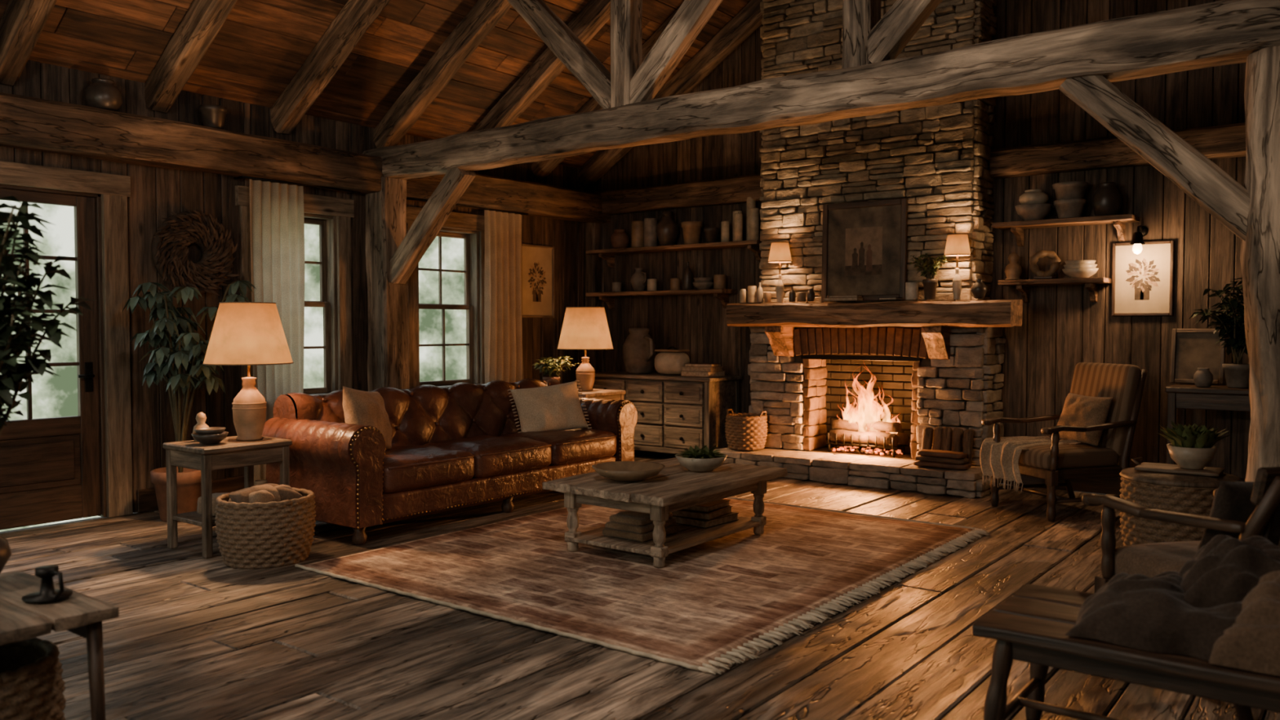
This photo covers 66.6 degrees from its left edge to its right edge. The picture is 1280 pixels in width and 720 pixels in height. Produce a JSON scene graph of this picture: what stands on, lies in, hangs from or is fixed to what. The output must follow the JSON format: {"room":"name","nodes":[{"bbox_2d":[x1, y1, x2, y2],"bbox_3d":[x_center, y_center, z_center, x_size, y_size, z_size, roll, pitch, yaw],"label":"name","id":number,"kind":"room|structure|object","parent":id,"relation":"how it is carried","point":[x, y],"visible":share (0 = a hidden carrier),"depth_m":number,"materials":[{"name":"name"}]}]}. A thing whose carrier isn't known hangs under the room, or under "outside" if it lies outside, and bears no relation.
{"room":"cabin living room","nodes":[
{"label":"cabin living room","id":0,"kind":"room"},
{"bbox_2d":[0,59,591,512],"bbox_3d":[-3.553,-0.435,6.844,0.160,3.000,10.120,1,2,37],"label":"wall","id":1,"kind":"structure","parent":0,"point":[155,192],"depth_m":7.22,"materials":[{"name":"wood"}]},
{"bbox_2d":[0,160,133,529],"bbox_3d":[-3.946,-0.081,6.294,0.215,2.330,1.230,1,2,37],"label":"door","id":2,"kind":"structure","parent":1,"relation":"in","point":[52,469],"depth_m":6.54,"materials":[{"name":"brown wood"}]},
{"bbox_2d":[136,475,244,512],"bbox_3d":[-2.053,0.921,8.704,0.030,0.160,4.800,1,2,37],"label":"baseboard","id":3,"kind":"structure","parent":1,"relation":"attached to","point":[146,499],"depth_m":6.89,"materials":[{"name":"brown wood"}]},
{"bbox_2d":[151,208,239,298],"bbox_3d":[-3.192,-0.768,7.026,0.120,0.652,0.629,1,2,37],"label":"wreath","id":4,"kind":"object","parent":1,"relation":"attached to","point":[171,239],"visible":1,"depth_m":6.98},
{"bbox_2d":[248,178,304,481],"bbox_3d":[-2.790,-0.188,7.504,0.082,2.340,0.460,1,2,37],"label":"curtain","id":5,"kind":"object","parent":1,"relation":"hanging from","point":[277,222],"visible":0.56,"depth_m":7.51,"materials":[{"name":"fabric"}]},
{"bbox_2d":[235,185,354,395],"bbox_3d":[-2.765,-0.449,7.803,0.250,1.760,1.060,1,2,37],"label":"window","id":6,"kind":"structure","parent":1,"relation":"in","point":[333,215],"depth_m":8.07,"materials":[{"name":"brown wood"}]},
{"bbox_2d":[0,93,611,223],"bbox_3d":[-3.386,-1.497,6.681,0.277,0.308,9.800,1,2,37],"label":"beam","id":7,"kind":"structure","parent":1,"relation":"attached to","point":[26,123],"depth_m":7.01,"materials":[{"name":"wood"}]},
{"bbox_2d":[84,78,122,111],"bbox_3d":[-3.547,-1.748,6.442,0.220,0.200,0.220,1,2,37],"label":"clay pot","id":8,"kind":"object","parent":7,"relation":"on","point":[103,94],"visible":0.89,"depth_m":6.37,"materials":[{"name":"ceramic"}]},
{"bbox_2d":[198,104,227,130],"bbox_3d":[-3.087,-1.748,7.047,0.194,0.160,0.194,1,2,37],"label":"clay pot","id":9,"kind":"object","parent":7,"relation":"on","point":[213,116],"visible":0.93,"depth_m":6.98,"materials":[{"name":"ceramic"}]},
{"bbox_2d":[407,206,484,389],"bbox_3d":[-1.802,-0.492,9.067,0.250,1.760,1.080,1,2,37],"label":"window","id":10,"kind":"structure","parent":1,"relation":"in","point":[470,228],"depth_m":9.24,"materials":[{"name":"brown wood"}]},
{"bbox_2d":[484,209,524,383],"bbox_3d":[-1.307,-0.255,9.440,0.079,2.340,0.540,1,2,37],"label":"curtain","id":11,"kind":"object","parent":1,"relation":"hanging from","point":[503,330],"visible":0.73,"depth_m":9.40,"materials":[{"name":"fabric"}]},
{"bbox_2d":[521,243,554,317],"bbox_3d":[-1.052,-0.803,9.956,0.030,0.740,0.500,1,2,37],"label":"framed print","id":12,"kind":"object","parent":1,"relation":"attached to","point":[537,260],"visible":0.9,"depth_m":9.96,"materials":[{"name":"paper"}]},
{"bbox_2d":[0,0,751,168],"bbox_3d":[-0.108,-3.164,4.125,9.303,3.022,10.300,1,2,37],"label":"ceiling","id":13,"kind":"structure","parent":0,"point":[260,47],"depth_m":7.42,"materials":[{"name":"wood"}]},
{"bbox_2d":[0,0,762,186],"bbox_3d":[-0.093,-3.095,4.147,8.614,2.899,9.614,2,2,37],"label":"rafter","id":14,"kind":"object","parent":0,"point":[22,22],"depth_m":7.55,"materials":[{"name":"wood"}]},
{"bbox_2d":[0,449,1279,719],"bbox_3d":[-0.108,1.252,4.277,8.900,0.204,10.200,1,2,37],"label":"floor","id":15,"kind":"structure","parent":0,"point":[193,636],"depth_m":3.97,"materials":[{"name":"brown wood"}]},
{"bbox_2d":[0,637,66,719],"bbox_3d":[-1.915,1.031,2.804,0.457,0.352,0.456,1,2,28],"label":"wicker basket","id":16,"kind":"object","parent":15,"relation":"on","point":[32,687],"visible":0.98,"depth_m":2.79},
{"bbox_2d":[0,570,117,719],"bbox_3d":[-1.923,0.952,2.807,0.687,0.506,0.521,1,2,37],"label":"side table","id":17,"kind":"object","parent":15,"relation":"on","point":[82,615],"visible":0.92,"depth_m":2.77,"materials":[{"name":"brown wood"}]},
{"bbox_2d":[21,564,72,604],"bbox_3d":[-1.728,0.653,2.857,0.151,0.090,0.129,0,2,1],"label":"candle holder","id":18,"kind":"object","parent":17,"relation":"on","point":[47,593],"visible":1,"depth_m":2.84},
{"bbox_2d":[0,202,102,573],"bbox_3d":[-2.006,0.087,2.946,0.786,1.216,0.715,1,2,37],"label":"potted plant","id":19,"kind":"object","parent":17,"relation":"on","point":[11,347],"visible":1,"depth_m":2.97,"materials":[{"name":"plant"}]},
{"bbox_2d":[122,280,256,522],"bbox_3d":[-3.016,0.269,6.509,0.753,1.614,0.676,1,2,17],"label":"potted tree","id":20,"kind":"object","parent":15,"relation":"on","point":[185,347],"visible":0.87,"depth_m":6.42,"materials":[{"name":"green plant"}]},
{"bbox_2d":[162,435,292,558],"bbox_3d":[-2.441,0.791,5.787,0.460,0.620,0.560,1,2,37],"label":"end table","id":21,"kind":"object","parent":15,"relation":"on","point":[230,452],"visible":0.76,"depth_m":5.63,"materials":[{"name":"brown wood"}]},
{"bbox_2d":[192,412,208,441],"bbox_3d":[-2.597,0.393,5.767,0.095,0.170,0.095,1,2,37],"label":"vase","id":22,"kind":"object","parent":21,"relation":"on","point":[201,418],"visible":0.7,"depth_m":5.74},
{"bbox_2d":[191,426,228,444],"bbox_3d":[-2.486,0.440,5.633,0.200,0.086,0.200,1,2,37],"label":"stacked bowls","id":23,"kind":"object","parent":21,"relation":"on","point":[209,435],"visible":1,"depth_m":5.58,"materials":[{"name":"ceramic"}]},
{"bbox_2d":[196,479,267,516],"bbox_3d":[-2.394,0.814,5.767,0.269,0.182,0.376,1,2,37],"label":"basket","id":24,"kind":"object","parent":21,"relation":"on","point":[215,496],"visible":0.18,"depth_m":5.67,"materials":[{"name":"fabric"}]},
{"bbox_2d":[202,302,293,440],"bbox_3d":[-2.344,0.067,5.839,0.508,0.822,0.508,1,2,37],"label":"table lamp","id":25,"kind":"object","parent":21,"relation":"on","point":[248,334],"visible":1,"depth_m":5.69,"materials":[{"name":"fabric"}]},
{"bbox_2d":[214,481,316,568],"bbox_3d":[-2.076,0.903,5.412,0.528,0.429,0.528,-1,2,-17],"label":"wicker basket","id":26,"kind":"object","parent":15,"relation":"on","point":[260,525],"visible":1,"depth_m":5.22,"materials":[{"name":"wicker"}]},
{"bbox_2d":[364,166,475,391],"bbox_3d":[-1.799,-0.282,8.027,1.166,2.612,0.275,1,2,37],"label":"timber post","id":27,"kind":"object","parent":15,"relation":"on","point":[393,252],"visible":0.82,"depth_m":8.15,"materials":[{"name":"wood"}]},
{"bbox_2d":[363,0,1279,181],"bbox_3d":[1.103,-1.567,5.771,8.500,0.290,0.273,1,2,37],"label":"tie beam","id":28,"kind":"structure","parent":27,"relation":"on","point":[1220,33],"depth_m":5.41,"materials":[{"name":"wood"}]},
{"bbox_2d":[506,0,942,109],"bbox_3d":[0.608,-3.035,6.101,4.196,2.710,0.194,1,2,37],"label":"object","id":29,"kind":"structure","parent":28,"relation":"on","point":[867,38],"depth_m":6.48,"materials":[{"name":"wood"}]},
{"bbox_2d":[262,377,637,545],"bbox_3d":[-1.224,0.622,7.024,0.990,0.874,2.753,1,2,37],"label":"leather sofa","id":30,"kind":"object","parent":15,"relation":"on","point":[459,445],"visible":0.8,"depth_m":6.47,"materials":[{"name":"brown leather"}]},
{"bbox_2d":[342,386,391,450],"bbox_3d":[-1.748,0.386,6.249,0.234,0.464,0.506,1,2,20],"label":"throw pillow","id":31,"kind":"object","parent":30,"relation":"on","point":[359,406],"visible":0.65,"depth_m":6.13,"materials":[{"name":"fabric"}]},
{"bbox_2d":[507,380,591,432],"bbox_3d":[-0.699,0.381,7.552,0.619,0.426,0.245,-1,2,-31],"label":"throw pillow","id":32,"kind":"object","parent":30,"relation":"on","point":[557,406],"visible":0.94,"depth_m":7.47,"materials":[{"name":"beige fabric"}]},
{"bbox_2d":[577,387,626,399],"bbox_3d":[-0.575,0.636,8.844,0.700,0.720,0.570,1,2,37],"label":"end table","id":33,"kind":"object","parent":15,"relation":"on","point":[607,394],"visible":0.24,"depth_m":8.67,"materials":[{"name":"brown wood"}]},
{"bbox_2d":[530,355,581,381],"bbox_3d":[-0.827,0.116,8.837,0.506,0.318,0.382,-1,2,-34],"label":"potted fern","id":34,"kind":"object","parent":33,"relation":"on","point":[550,366],"visible":0.91,"depth_m":8.81,"materials":[{"name":"green plant"}]},
{"bbox_2d":[556,306,613,391],"bbox_3d":[-0.490,-0.099,8.748,0.508,0.752,0.508,1,2,37],"label":"table lamp","id":35,"kind":"object","parent":33,"relation":"on","point":[584,328],"visible":1,"depth_m":8.58,"materials":[{"name":"fabric"}]},
{"bbox_2d":[294,497,990,675],"bbox_3d":[0.189,1.092,5.689,2.722,0.022,3.201,1,2,37],"label":"area rug","id":36,"kind":"object","parent":15,"relation":"on","point":[710,601],"visible":0.84,"depth_m":5.04,"materials":[{"name":"fabric"}]},
{"bbox_2d":[541,457,786,567],"bbox_3d":[0.176,0.878,5.795,0.863,0.402,1.344,1,2,37],"label":"coffee table","id":37,"kind":"object","parent":36,"relation":"on","point":[676,487],"visible":0.87,"depth_m":5.50,"materials":[{"name":"brown wood"}]},
{"bbox_2d":[591,461,665,481],"bbox_3d":[-0.066,0.645,5.582,0.420,0.075,0.420,1,2,37],"label":"wooden bowl","id":38,"kind":"object","parent":37,"relation":"on","point":[620,471],"visible":1,"depth_m":5.53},
{"bbox_2d":[602,510,679,542],"bbox_3d":[0.007,0.937,5.587,0.305,0.128,0.364,1,2,37],"label":"folded blanket","id":39,"kind":"object","parent":37,"relation":"on","point":[627,525],"visible":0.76,"depth_m":5.46,"materials":[{"name":"fabric"}]},
{"bbox_2d":[673,444,727,471],"bbox_3d":[0.381,0.592,5.921,0.339,0.156,0.334,1,2,37],"label":"succulent bowl","id":40,"kind":"object","parent":37,"relation":"on","point":[696,460],"visible":1,"depth_m":5.84,"materials":[{"name":"beige ceramic"}]},
{"bbox_2d":[671,498,738,528],"bbox_3d":[0.386,0.928,5.976,0.321,0.121,0.358,1,2,37],"label":"book stack","id":41,"kind":"object","parent":37,"relation":"on","point":[716,513],"visible":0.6,"depth_m":5.86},
{"bbox_2d":[592,371,742,453],"bbox_3d":[0.192,0.555,9.749,1.580,0.820,0.597,1,2,37],"label":"dresser","id":42,"kind":"object","parent":15,"relation":"on","point":[676,413],"visible":0.69,"depth_m":9.34,"materials":[{"name":"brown wood"}]},
{"bbox_2d":[622,328,655,373],"bbox_3d":[-0.013,-0.092,9.866,0.340,0.460,0.390,0,2,8],"label":"stoneware crock","id":43,"kind":"object","parent":42,"relation":"on","point":[638,357],"visible":1,"depth_m":9.76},
{"bbox_2d":[654,346,689,374],"bbox_3d":[0.315,0.002,9.595,0.360,0.278,0.220,1,2,37],"label":"crock","id":44,"kind":"object","parent":42,"relation":"on","point":[668,363],"visible":0.88,"depth_m":9.50,"materials":[{"name":"beige ceramic"}]},
{"bbox_2d":[680,363,725,377],"bbox_3d":[0.608,0.094,9.380,0.362,0.121,0.289,1,2,37],"label":"book stack","id":45,"kind":"object","parent":42,"relation":"on","point":[700,370],"visible":1,"depth_m":9.29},
{"bbox_2d":[713,447,991,497],"bbox_3d":[1.845,0.919,8.372,2.434,0.199,0.842,1,2,37],"label":"hearth","id":46,"kind":"object","parent":15,"relation":"on","point":[885,471],"visible":0.83,"depth_m":7.96,"materials":[{"name":"stone"}]},
{"bbox_2d":[724,408,768,450],"bbox_3d":[0.959,0.627,8.793,0.388,0.350,0.389,1,2,28],"label":"wicker basket","id":47,"kind":"object","parent":46,"relation":"on","point":[744,431],"visible":1,"depth_m":8.65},
{"bbox_2d":[825,432,907,457],"bbox_3d":[1.980,0.733,8.537,0.660,0.172,0.268,1,2,37],"label":"grate","id":48,"kind":"object","parent":46,"relation":"on","point":[828,442],"visible":0.77,"depth_m":8.44,"materials":[{"name":"metal"}]},
{"bbox_2d":[830,444,905,455],"bbox_3d":[1.989,0.792,8.552,0.630,0.052,0.263,1,2,37],"label":"embers","id":49,"kind":"object","parent":46,"relation":"on","point":[866,451],"visible":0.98,"depth_m":8.51,"materials":[{"name":"orange"}]},
{"bbox_2d":[829,418,908,445],"bbox_3d":[1.983,0.629,8.534,0.707,0.204,0.249,1,2,37],"label":"log","id":50,"kind":"object","parent":46,"relation":"on","point":[840,427],"visible":0.91,"depth_m":8.44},
{"bbox_2d":[843,402,890,432],"bbox_3d":[2.010,0.331,8.536,0.597,0.689,0.150,1,2,37],"label":"flames","id":51,"kind":"object","parent":50,"relation":"on","point":[868,415],"visible":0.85,"depth_m":8.52,"materials":[{"name":"white"}]},
{"bbox_2d":[913,448,971,469],"bbox_3d":[2.373,0.779,7.652,0.421,0.129,0.145,1,2,37],"label":"firewood stack","id":52,"kind":"object","parent":46,"relation":"on","point":[926,457],"visible":1,"depth_m":7.59,"materials":[{"name":"brown wood"}]},
{"bbox_2d":[920,426,973,464],"bbox_3d":[2.461,0.688,7.805,0.414,0.300,0.106,1,2,37],"label":"bundle","id":53,"kind":"object","parent":46,"relation":"on","point":[942,437],"visible":0.56,"depth_m":7.77,"materials":[{"name":"brown wood"}]},
{"bbox_2d":[747,0,1005,484],"bbox_3d":[1.986,-1.590,8.458,2.239,5.212,0.470,1,2,37],"label":"stone fireplace","id":54,"kind":"object","parent":15,"relation":"on","point":[936,157],"visible":0.7,"depth_m":8.33,"materials":[{"name":"stone"}]},
{"bbox_2d":[727,298,1022,359],"bbox_3d":[1.878,-0.255,8.188,2.500,0.486,0.329,1,2,37],"label":"mantel shelf","id":55,"kind":"object","parent":54,"relation":"attached to","point":[935,317],"visible":1,"depth_m":7.90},
{"bbox_2d":[767,241,791,302],"bbox_3d":[1.237,-0.774,8.615,0.218,0.532,0.218,2,2,37],"label":"lamp","id":56,"kind":"object","parent":55,"relation":"on","point":[780,251],"depth_m":8.55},
{"bbox_2d":[823,294,862,301],"bbox_3d":[1.719,-0.522,8.219,0.300,0.046,0.144,1,2,34],"label":"book stack","id":57,"kind":"object","parent":55,"relation":"on","point":[855,297],"visible":1,"depth_m":8.18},
{"bbox_2d":[821,197,907,302],"bbox_3d":[1.891,-0.920,8.248,0.760,0.840,0.047,1,2,37],"label":"framed painting","id":58,"kind":"object","parent":55,"relation":"on","point":[864,243],"visible":0.86,"depth_m":8.24,"materials":[{"name":"brown wood"}]},
{"bbox_2d":[905,282,918,299],"bbox_3d":[2.195,-0.557,7.867,0.100,0.140,0.100,1,2,37],"label":"candle jar","id":59,"kind":"object","parent":55,"relation":"on","point":[911,288],"visible":1,"depth_m":7.83,"materials":[{"name":"ceramic"}]},
{"bbox_2d":[909,251,948,299],"bbox_3d":[2.286,-0.674,7.756,0.338,0.382,0.309,1,2,37],"label":"potted plant","id":60,"kind":"object","parent":55,"relation":"on","point":[930,267],"visible":1,"depth_m":7.74,"materials":[{"name":"green plant"}]},
{"bbox_2d":[943,233,971,298],"bbox_3d":[2.494,-0.732,7.659,0.208,0.512,0.208,2,2,37],"label":"lamp","id":61,"kind":"object","parent":55,"relation":"on","point":[957,244],"depth_m":7.60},
{"bbox_2d":[971,279,986,298],"bbox_3d":[2.625,-0.550,7.540,0.120,0.150,0.120,1,2,37],"label":"vase","id":62,"kind":"object","parent":55,"relation":"on","point":[979,290],"visible":1,"depth_m":7.50,"materials":[{"name":"ceramic"}]},
{"bbox_2d":[981,362,1147,521],"bbox_3d":[2.996,0.549,6.874,0.891,1.044,0.704,-1,2,-18],"label":"upholstered armchair","id":63,"kind":"object","parent":15,"relation":"on","point":[1051,463],"visible":0.86,"depth_m":6.69,"materials":[{"name":"fabric"}]},
{"bbox_2d":[979,435,1081,492],"bbox_3d":[2.770,0.729,6.929,0.530,0.345,0.470,-1,2,-18],"label":"knit throw","id":64,"kind":"object","parent":63,"relation":"on","point":[1000,460],"visible":0.97,"depth_m":6.87,"materials":[{"name":"fabric"}]},
{"bbox_2d":[1057,392,1112,446],"bbox_3d":[3.126,0.415,6.879,0.199,0.348,0.404,-1,2,-20],"label":"throw pillow","id":65,"kind":"object","parent":63,"relation":"on","point":[1081,411],"visible":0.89,"depth_m":6.79,"materials":[{"name":"fabric"}]},
{"bbox_2d":[972,583,1279,719],"bbox_3d":[1.584,0.984,2.668,1.176,0.455,0.572,1,2,37],"label":"wooden bench","id":66,"kind":"object","parent":15,"relation":"on","point":[1031,626],"visible":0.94,"depth_m":2.70,"materials":[{"name":"brown wood"}]},
{"bbox_2d":[1064,533,1279,675],"bbox_3d":[1.672,0.598,2.584,0.943,0.317,0.563,1,2,37],"label":"cushion","id":67,"kind":"object","parent":66,"relation":"on","point":[1222,606],"visible":1,"depth_m":2.57,"materials":[{"name":"fabric"}]},
{"bbox_2d":[1058,45,1279,481],"bbox_3d":[2.602,-0.172,4.680,1.131,2.622,0.305,1,2,37],"label":"timber post","id":68,"kind":"object","parent":15,"relation":"on","point":[1251,213],"visible":0.77,"depth_m":4.43,"materials":[{"name":"wood"}]},
{"bbox_2d":[1119,467,1241,546],"bbox_3d":[2.921,0.863,5.287,0.584,0.518,0.584,1,2,37],"label":"wicker basket","id":69,"kind":"object","parent":15,"relation":"on","point":[1190,494],"visible":0.45,"depth_m":5.09,"materials":[{"name":"brown wicker"}]},
{"bbox_2d":[1131,457,1224,476],"bbox_3d":[2.906,0.573,5.289,0.438,0.055,0.260,1,2,37],"label":"serving tray","id":70,"kind":"object","parent":69,"relation":"on","point":[1144,466],"visible":0.96,"depth_m":5.22,"materials":[{"name":"brown wood"}]},
{"bbox_2d":[1157,421,1231,469],"bbox_3d":[2.972,0.453,5.214,0.352,0.254,0.339,1,2,37],"label":"potted succulent","id":71,"kind":"object","parent":70,"relation":"on","point":[1189,447],"visible":1,"depth_m":5.15,"materials":[{"name":"green plant"}]},
{"bbox_2d":[1081,466,1279,719],"bbox_3d":[2.130,0.755,3.450,0.684,0.868,0.871,0,2,-12],"label":"wooden armchair","id":72,"kind":"object","parent":15,"relation":"on","point":[1150,560],"visible":0.45,"depth_m":3.50,"materials":[{"name":"brown wood"}]},
{"bbox_2d":[1197,480,1279,551],"bbox_3d":[2.129,0.560,3.359,0.422,0.320,0.190,0,2,-13],"label":"throw pillow","id":73,"kind":"object","parent":72,"relation":"on","point":[1232,500],"visible":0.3,"depth_m":3.27,"materials":[{"name":"fabric"}]},
{"bbox_2d":[1164,383,1250,481],"bbox_3d":[4.153,0.628,6.756,0.850,0.880,0.500,1,2,37],"label":"console table","id":74,"kind":"object","parent":15,"relation":"on","point":[1182,397],"visible":0.55,"depth_m":6.70,"materials":[{"name":"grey wood"}]},
{"bbox_2d":[1169,328,1226,384],"bbox_3d":[4.033,-0.027,7.046,0.340,0.398,0.091,1,2,37],"label":"framed print","id":75,"kind":"object","parent":74,"relation":"on","point":[1192,349],"visible":0.8,"depth_m":7.06,"materials":[{"name":"brown wood"}]},
{"bbox_2d":[1193,368,1213,386],"bbox_3d":[3.899,0.120,6.743,0.120,0.130,0.120,1,2,37],"label":"ceramic jar","id":76,"kind":"object","parent":74,"relation":"on","point":[1202,377],"visible":1,"depth_m":6.70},
{"bbox_2d":[1186,280,1249,387],"bbox_3d":[4.121,-0.180,6.664,0.506,0.736,0.606,0,2,8],"label":"potted plant","id":77,"kind":"object","parent":74,"relation":"on","point":[1237,374],"visible":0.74,"depth_m":6.64,"materials":[{"name":"green plant"}]},
{"bbox_2d":[591,0,1250,484],"bbox_3d":[2.910,-1.866,8.133,8.820,5.770,0.160,1,2,37],"label":"wall","id":78,"kind":"structure","parent":0,"point":[1061,328],"depth_m":7.77,"materials":[{"name":"wood"}]},
{"bbox_2d":[585,222,601,372],"bbox_3d":[-0.505,-0.290,10.603,0.148,2.450,0.147,1,2,37],"label":"trim","id":79,"kind":"structure","parent":78,"relation":"attached to","point":[593,230],"depth_m":10.53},
{"bbox_2d":[586,288,737,310],"bbox_3d":[0.191,-0.614,9.971,1.722,0.182,0.284,1,2,37],"label":"wall shelf","id":80,"kind":"object","parent":78,"relation":"attached to","point":[722,295],"visible":0.99,"depth_m":9.77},
{"bbox_2d":[630,267,647,291],"bbox_3d":[-0.012,-0.830,10.067,0.180,0.240,0.207,0,2,8],"label":"vase","id":81,"kind":"object","parent":80,"relation":"on","point":[638,281],"visible":0.97,"depth_m":10.02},
{"bbox_2d":[682,262,693,289],"bbox_3d":[0.475,-0.837,9.710,0.100,0.280,0.100,1,2,37],"label":"glass bottle","id":82,"kind":"object","parent":80,"relation":"on","point":[687,276],"visible":0.98,"depth_m":9.67,"materials":[{"name":"glass"}]},
{"bbox_2d":[692,277,713,289],"bbox_3d":[0.626,-0.751,9.597,0.220,0.115,0.220,1,2,37],"label":"stacked bowls","id":83,"kind":"object","parent":80,"relation":"on","point":[701,283],"visible":0.94,"depth_m":9.52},
{"bbox_2d":[713,274,725,288],"bbox_3d":[0.777,-0.759,9.482,0.120,0.140,0.120,1,2,37],"label":"ceramic canister","id":84,"kind":"object","parent":80,"relation":"on","point":[719,280],"visible":0.91,"depth_m":9.43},
{"bbox_2d":[586,240,763,267],"bbox_3d":[0.342,-1.060,9.841,2.102,0.182,0.284,1,2,37],"label":"wall shelf","id":85,"kind":"object","parent":78,"relation":"attached to","point":[608,255],"visible":0.85,"depth_m":9.72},
{"bbox_2d":[610,229,629,248],"bbox_3d":[-0.209,-1.265,10.216,0.200,0.200,0.200,1,2,37],"label":"lidded jar","id":86,"kind":"object","parent":85,"relation":"on","point":[620,238],"visible":0.93,"depth_m":10.15,"materials":[{"name":"ceramic"}]},
{"bbox_2d":[631,221,644,247],"bbox_3d":[-0.018,-1.295,10.070,0.140,0.270,0.140,1,2,37],"label":"ceramic canister","id":87,"kind":"object","parent":85,"relation":"on","point":[637,227],"visible":0.81,"depth_m":10.01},
{"bbox_2d":[644,217,657,246],"bbox_3d":[0.109,-1.302,9.973,0.140,0.290,0.140,1,2,37],"label":"ceramic canister","id":88,"kind":"object","parent":85,"relation":"on","point":[650,224],"visible":0.83,"depth_m":9.91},
{"bbox_2d":[655,211,679,245],"bbox_3d":[0.276,-1.322,9.845,0.240,0.340,0.240,1,2,37],"label":"clay vase","id":89,"kind":"object","parent":85,"relation":"on","point":[667,230],"visible":0.92,"depth_m":9.77,"materials":[{"name":"ceramic"}]},
{"bbox_2d":[680,221,702,244],"bbox_3d":[0.515,-1.256,9.665,0.216,0.220,0.216,1,2,37],"label":"clay pot","id":90,"kind":"object","parent":85,"relation":"on","point":[691,230],"visible":0.92,"depth_m":9.59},
{"bbox_2d":[703,226,719,243],"bbox_3d":[0.698,-1.216,9.527,0.151,0.150,0.151,1,2,37],"label":"clay pot","id":91,"kind":"object","parent":85,"relation":"on","point":[711,233],"visible":0.89,"depth_m":9.48,"materials":[{"name":"ceramic"}]},
{"bbox_2d":[720,219,729,242],"bbox_3d":[0.823,-1.244,9.393,0.080,0.215,0.079,1,2,37],"label":"pillar candle","id":92,"kind":"object","parent":85,"relation":"on","point":[725,228],"visible":0.95,"depth_m":9.36,"materials":[{"name":"wax"}]},
{"bbox_2d":[733,212,742,241],"bbox_3d":[0.938,-1.270,9.279,0.080,0.275,0.079,1,2,37],"label":"pillar candle","id":93,"kind":"object","parent":85,"relation":"on","point":[738,233],"visible":0.95,"depth_m":9.24,"materials":[{"name":"wax"}]},
{"bbox_2d":[746,197,755,240],"bbox_3d":[1.062,-1.351,9.307,0.090,0.435,0.089,1,2,37],"label":"pillar candle","id":94,"kind":"object","parent":85,"relation":"on","point":[751,203],"visible":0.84,"depth_m":9.27,"materials":[{"name":"wax"}]},
{"bbox_2d":[749,206,759,239],"bbox_3d":[1.079,-1.287,9.183,0.090,0.315,0.089,1,2,37],"label":"pillar candle","id":95,"kind":"object","parent":85,"relation":"on","point":[754,212],"visible":0.98,"depth_m":9.15,"materials":[{"name":"wax"}]},
{"bbox_2d":[593,173,763,214],"bbox_3d":[0.362,-1.660,9.880,2.340,0.253,0.175,1,2,37],"label":"wooden beam","id":96,"kind":"structure","parent":78,"relation":"attached to","point":[733,190],"depth_m":9.74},
{"bbox_2d":[997,277,1111,302],"bbox_3d":[3.246,-0.544,7.646,0.782,0.182,0.283,1,2,37],"label":"wall shelf","id":97,"kind":"object","parent":78,"relation":"attached to","point":[1022,286],"visible":1,"depth_m":7.55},
{"bbox_2d":[1004,252,1022,279],"bbox_3d":[2.989,-0.751,7.797,0.133,0.220,0.133,1,2,37],"label":"ceramic figurine","id":98,"kind":"object","parent":97,"relation":"on","point":[1013,270],"visible":0.98,"depth_m":7.76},
{"bbox_2d":[1029,249,1061,279],"bbox_3d":[3.180,-0.751,7.651,0.227,0.229,0.121,1,2,37],"label":"ring sculpture","id":99,"kind":"object","parent":97,"relation":"on","point":[1034,268],"visible":0.98,"depth_m":7.63,"materials":[{"name":"brown wood"}]},
{"bbox_2d":[1062,260,1098,277],"bbox_3d":[3.386,-0.696,7.495,0.260,0.130,0.260,1,2,37],"label":"stacked bowls","id":100,"kind":"object","parent":97,"relation":"on","point":[1073,268],"visible":0.96,"depth_m":7.41,"materials":[{"name":"beige ceramic"}]},
{"bbox_2d":[991,213,1139,246],"bbox_3d":[3.301,-1.002,7.587,1.022,0.181,0.283,1,2,37],"label":"wall shelf","id":101,"kind":"object","parent":78,"relation":"attached to","point":[1119,221],"visible":1,"depth_m":7.49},
{"bbox_2d":[1014,189,1053,220],"bbox_3d":[3.108,-1.218,7.690,0.280,0.240,0.280,1,2,37],"label":"stacked bowls","id":102,"kind":"object","parent":101,"relation":"on","point":[1033,206],"visible":0.91,"depth_m":7.61,"materials":[{"name":"beige ceramic"}]},
{"bbox_2d":[1052,181,1088,218],"bbox_3d":[3.323,-1.227,7.526,0.259,0.270,0.259,1,2,37],"label":"pots","id":103,"kind":"object","parent":101,"relation":"on","point":[1070,202],"visible":0.95,"depth_m":7.44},
{"bbox_2d":[1092,182,1121,216],"bbox_3d":[3.530,-1.212,7.368,0.200,0.250,0.200,1,2,37],"label":"clay jar","id":104,"kind":"object","parent":101,"relation":"on","point":[1106,200],"visible":0.93,"depth_m":7.30,"materials":[{"name":"ceramic"}]},
{"bbox_2d":[1011,475,1120,494],"bbox_3d":[2.912,0.942,8.108,8.350,0.160,0.030,1,2,37],"label":"baseboard","id":105,"kind":"structure","parent":78,"relation":"attached to","point":[1100,485],"depth_m":7.62,"materials":[{"name":"brown wood"}]},
{"bbox_2d":[989,122,1246,179],"bbox_3d":[4.539,-1.550,6.702,4.160,0.235,0.175,1,2,37],"label":"wooden beam","id":106,"kind":"structure","parent":78,"relation":"attached to","point":[1223,140],"depth_m":7.42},
{"bbox_2d":[1128,225,1148,254],"bbox_3d":[3.734,-0.898,7.284,0.110,0.225,0.244,1,2,37],"label":"wall sconce","id":107,"kind":"object","parent":78,"relation":"attached to","point":[1137,241],"visible":1,"depth_m":7.21,"materials":[{"name":"metal"}]},
{"bbox_2d":[1111,240,1174,315],"bbox_3d":[3.801,-0.614,7.374,0.420,0.560,0.030,1,2,37],"label":"framed botanical print","id":108,"kind":"object","parent":78,"relation":"attached to","point":[1143,282],"visible":0.99,"depth_m":7.37,"materials":[{"name":"paper"}]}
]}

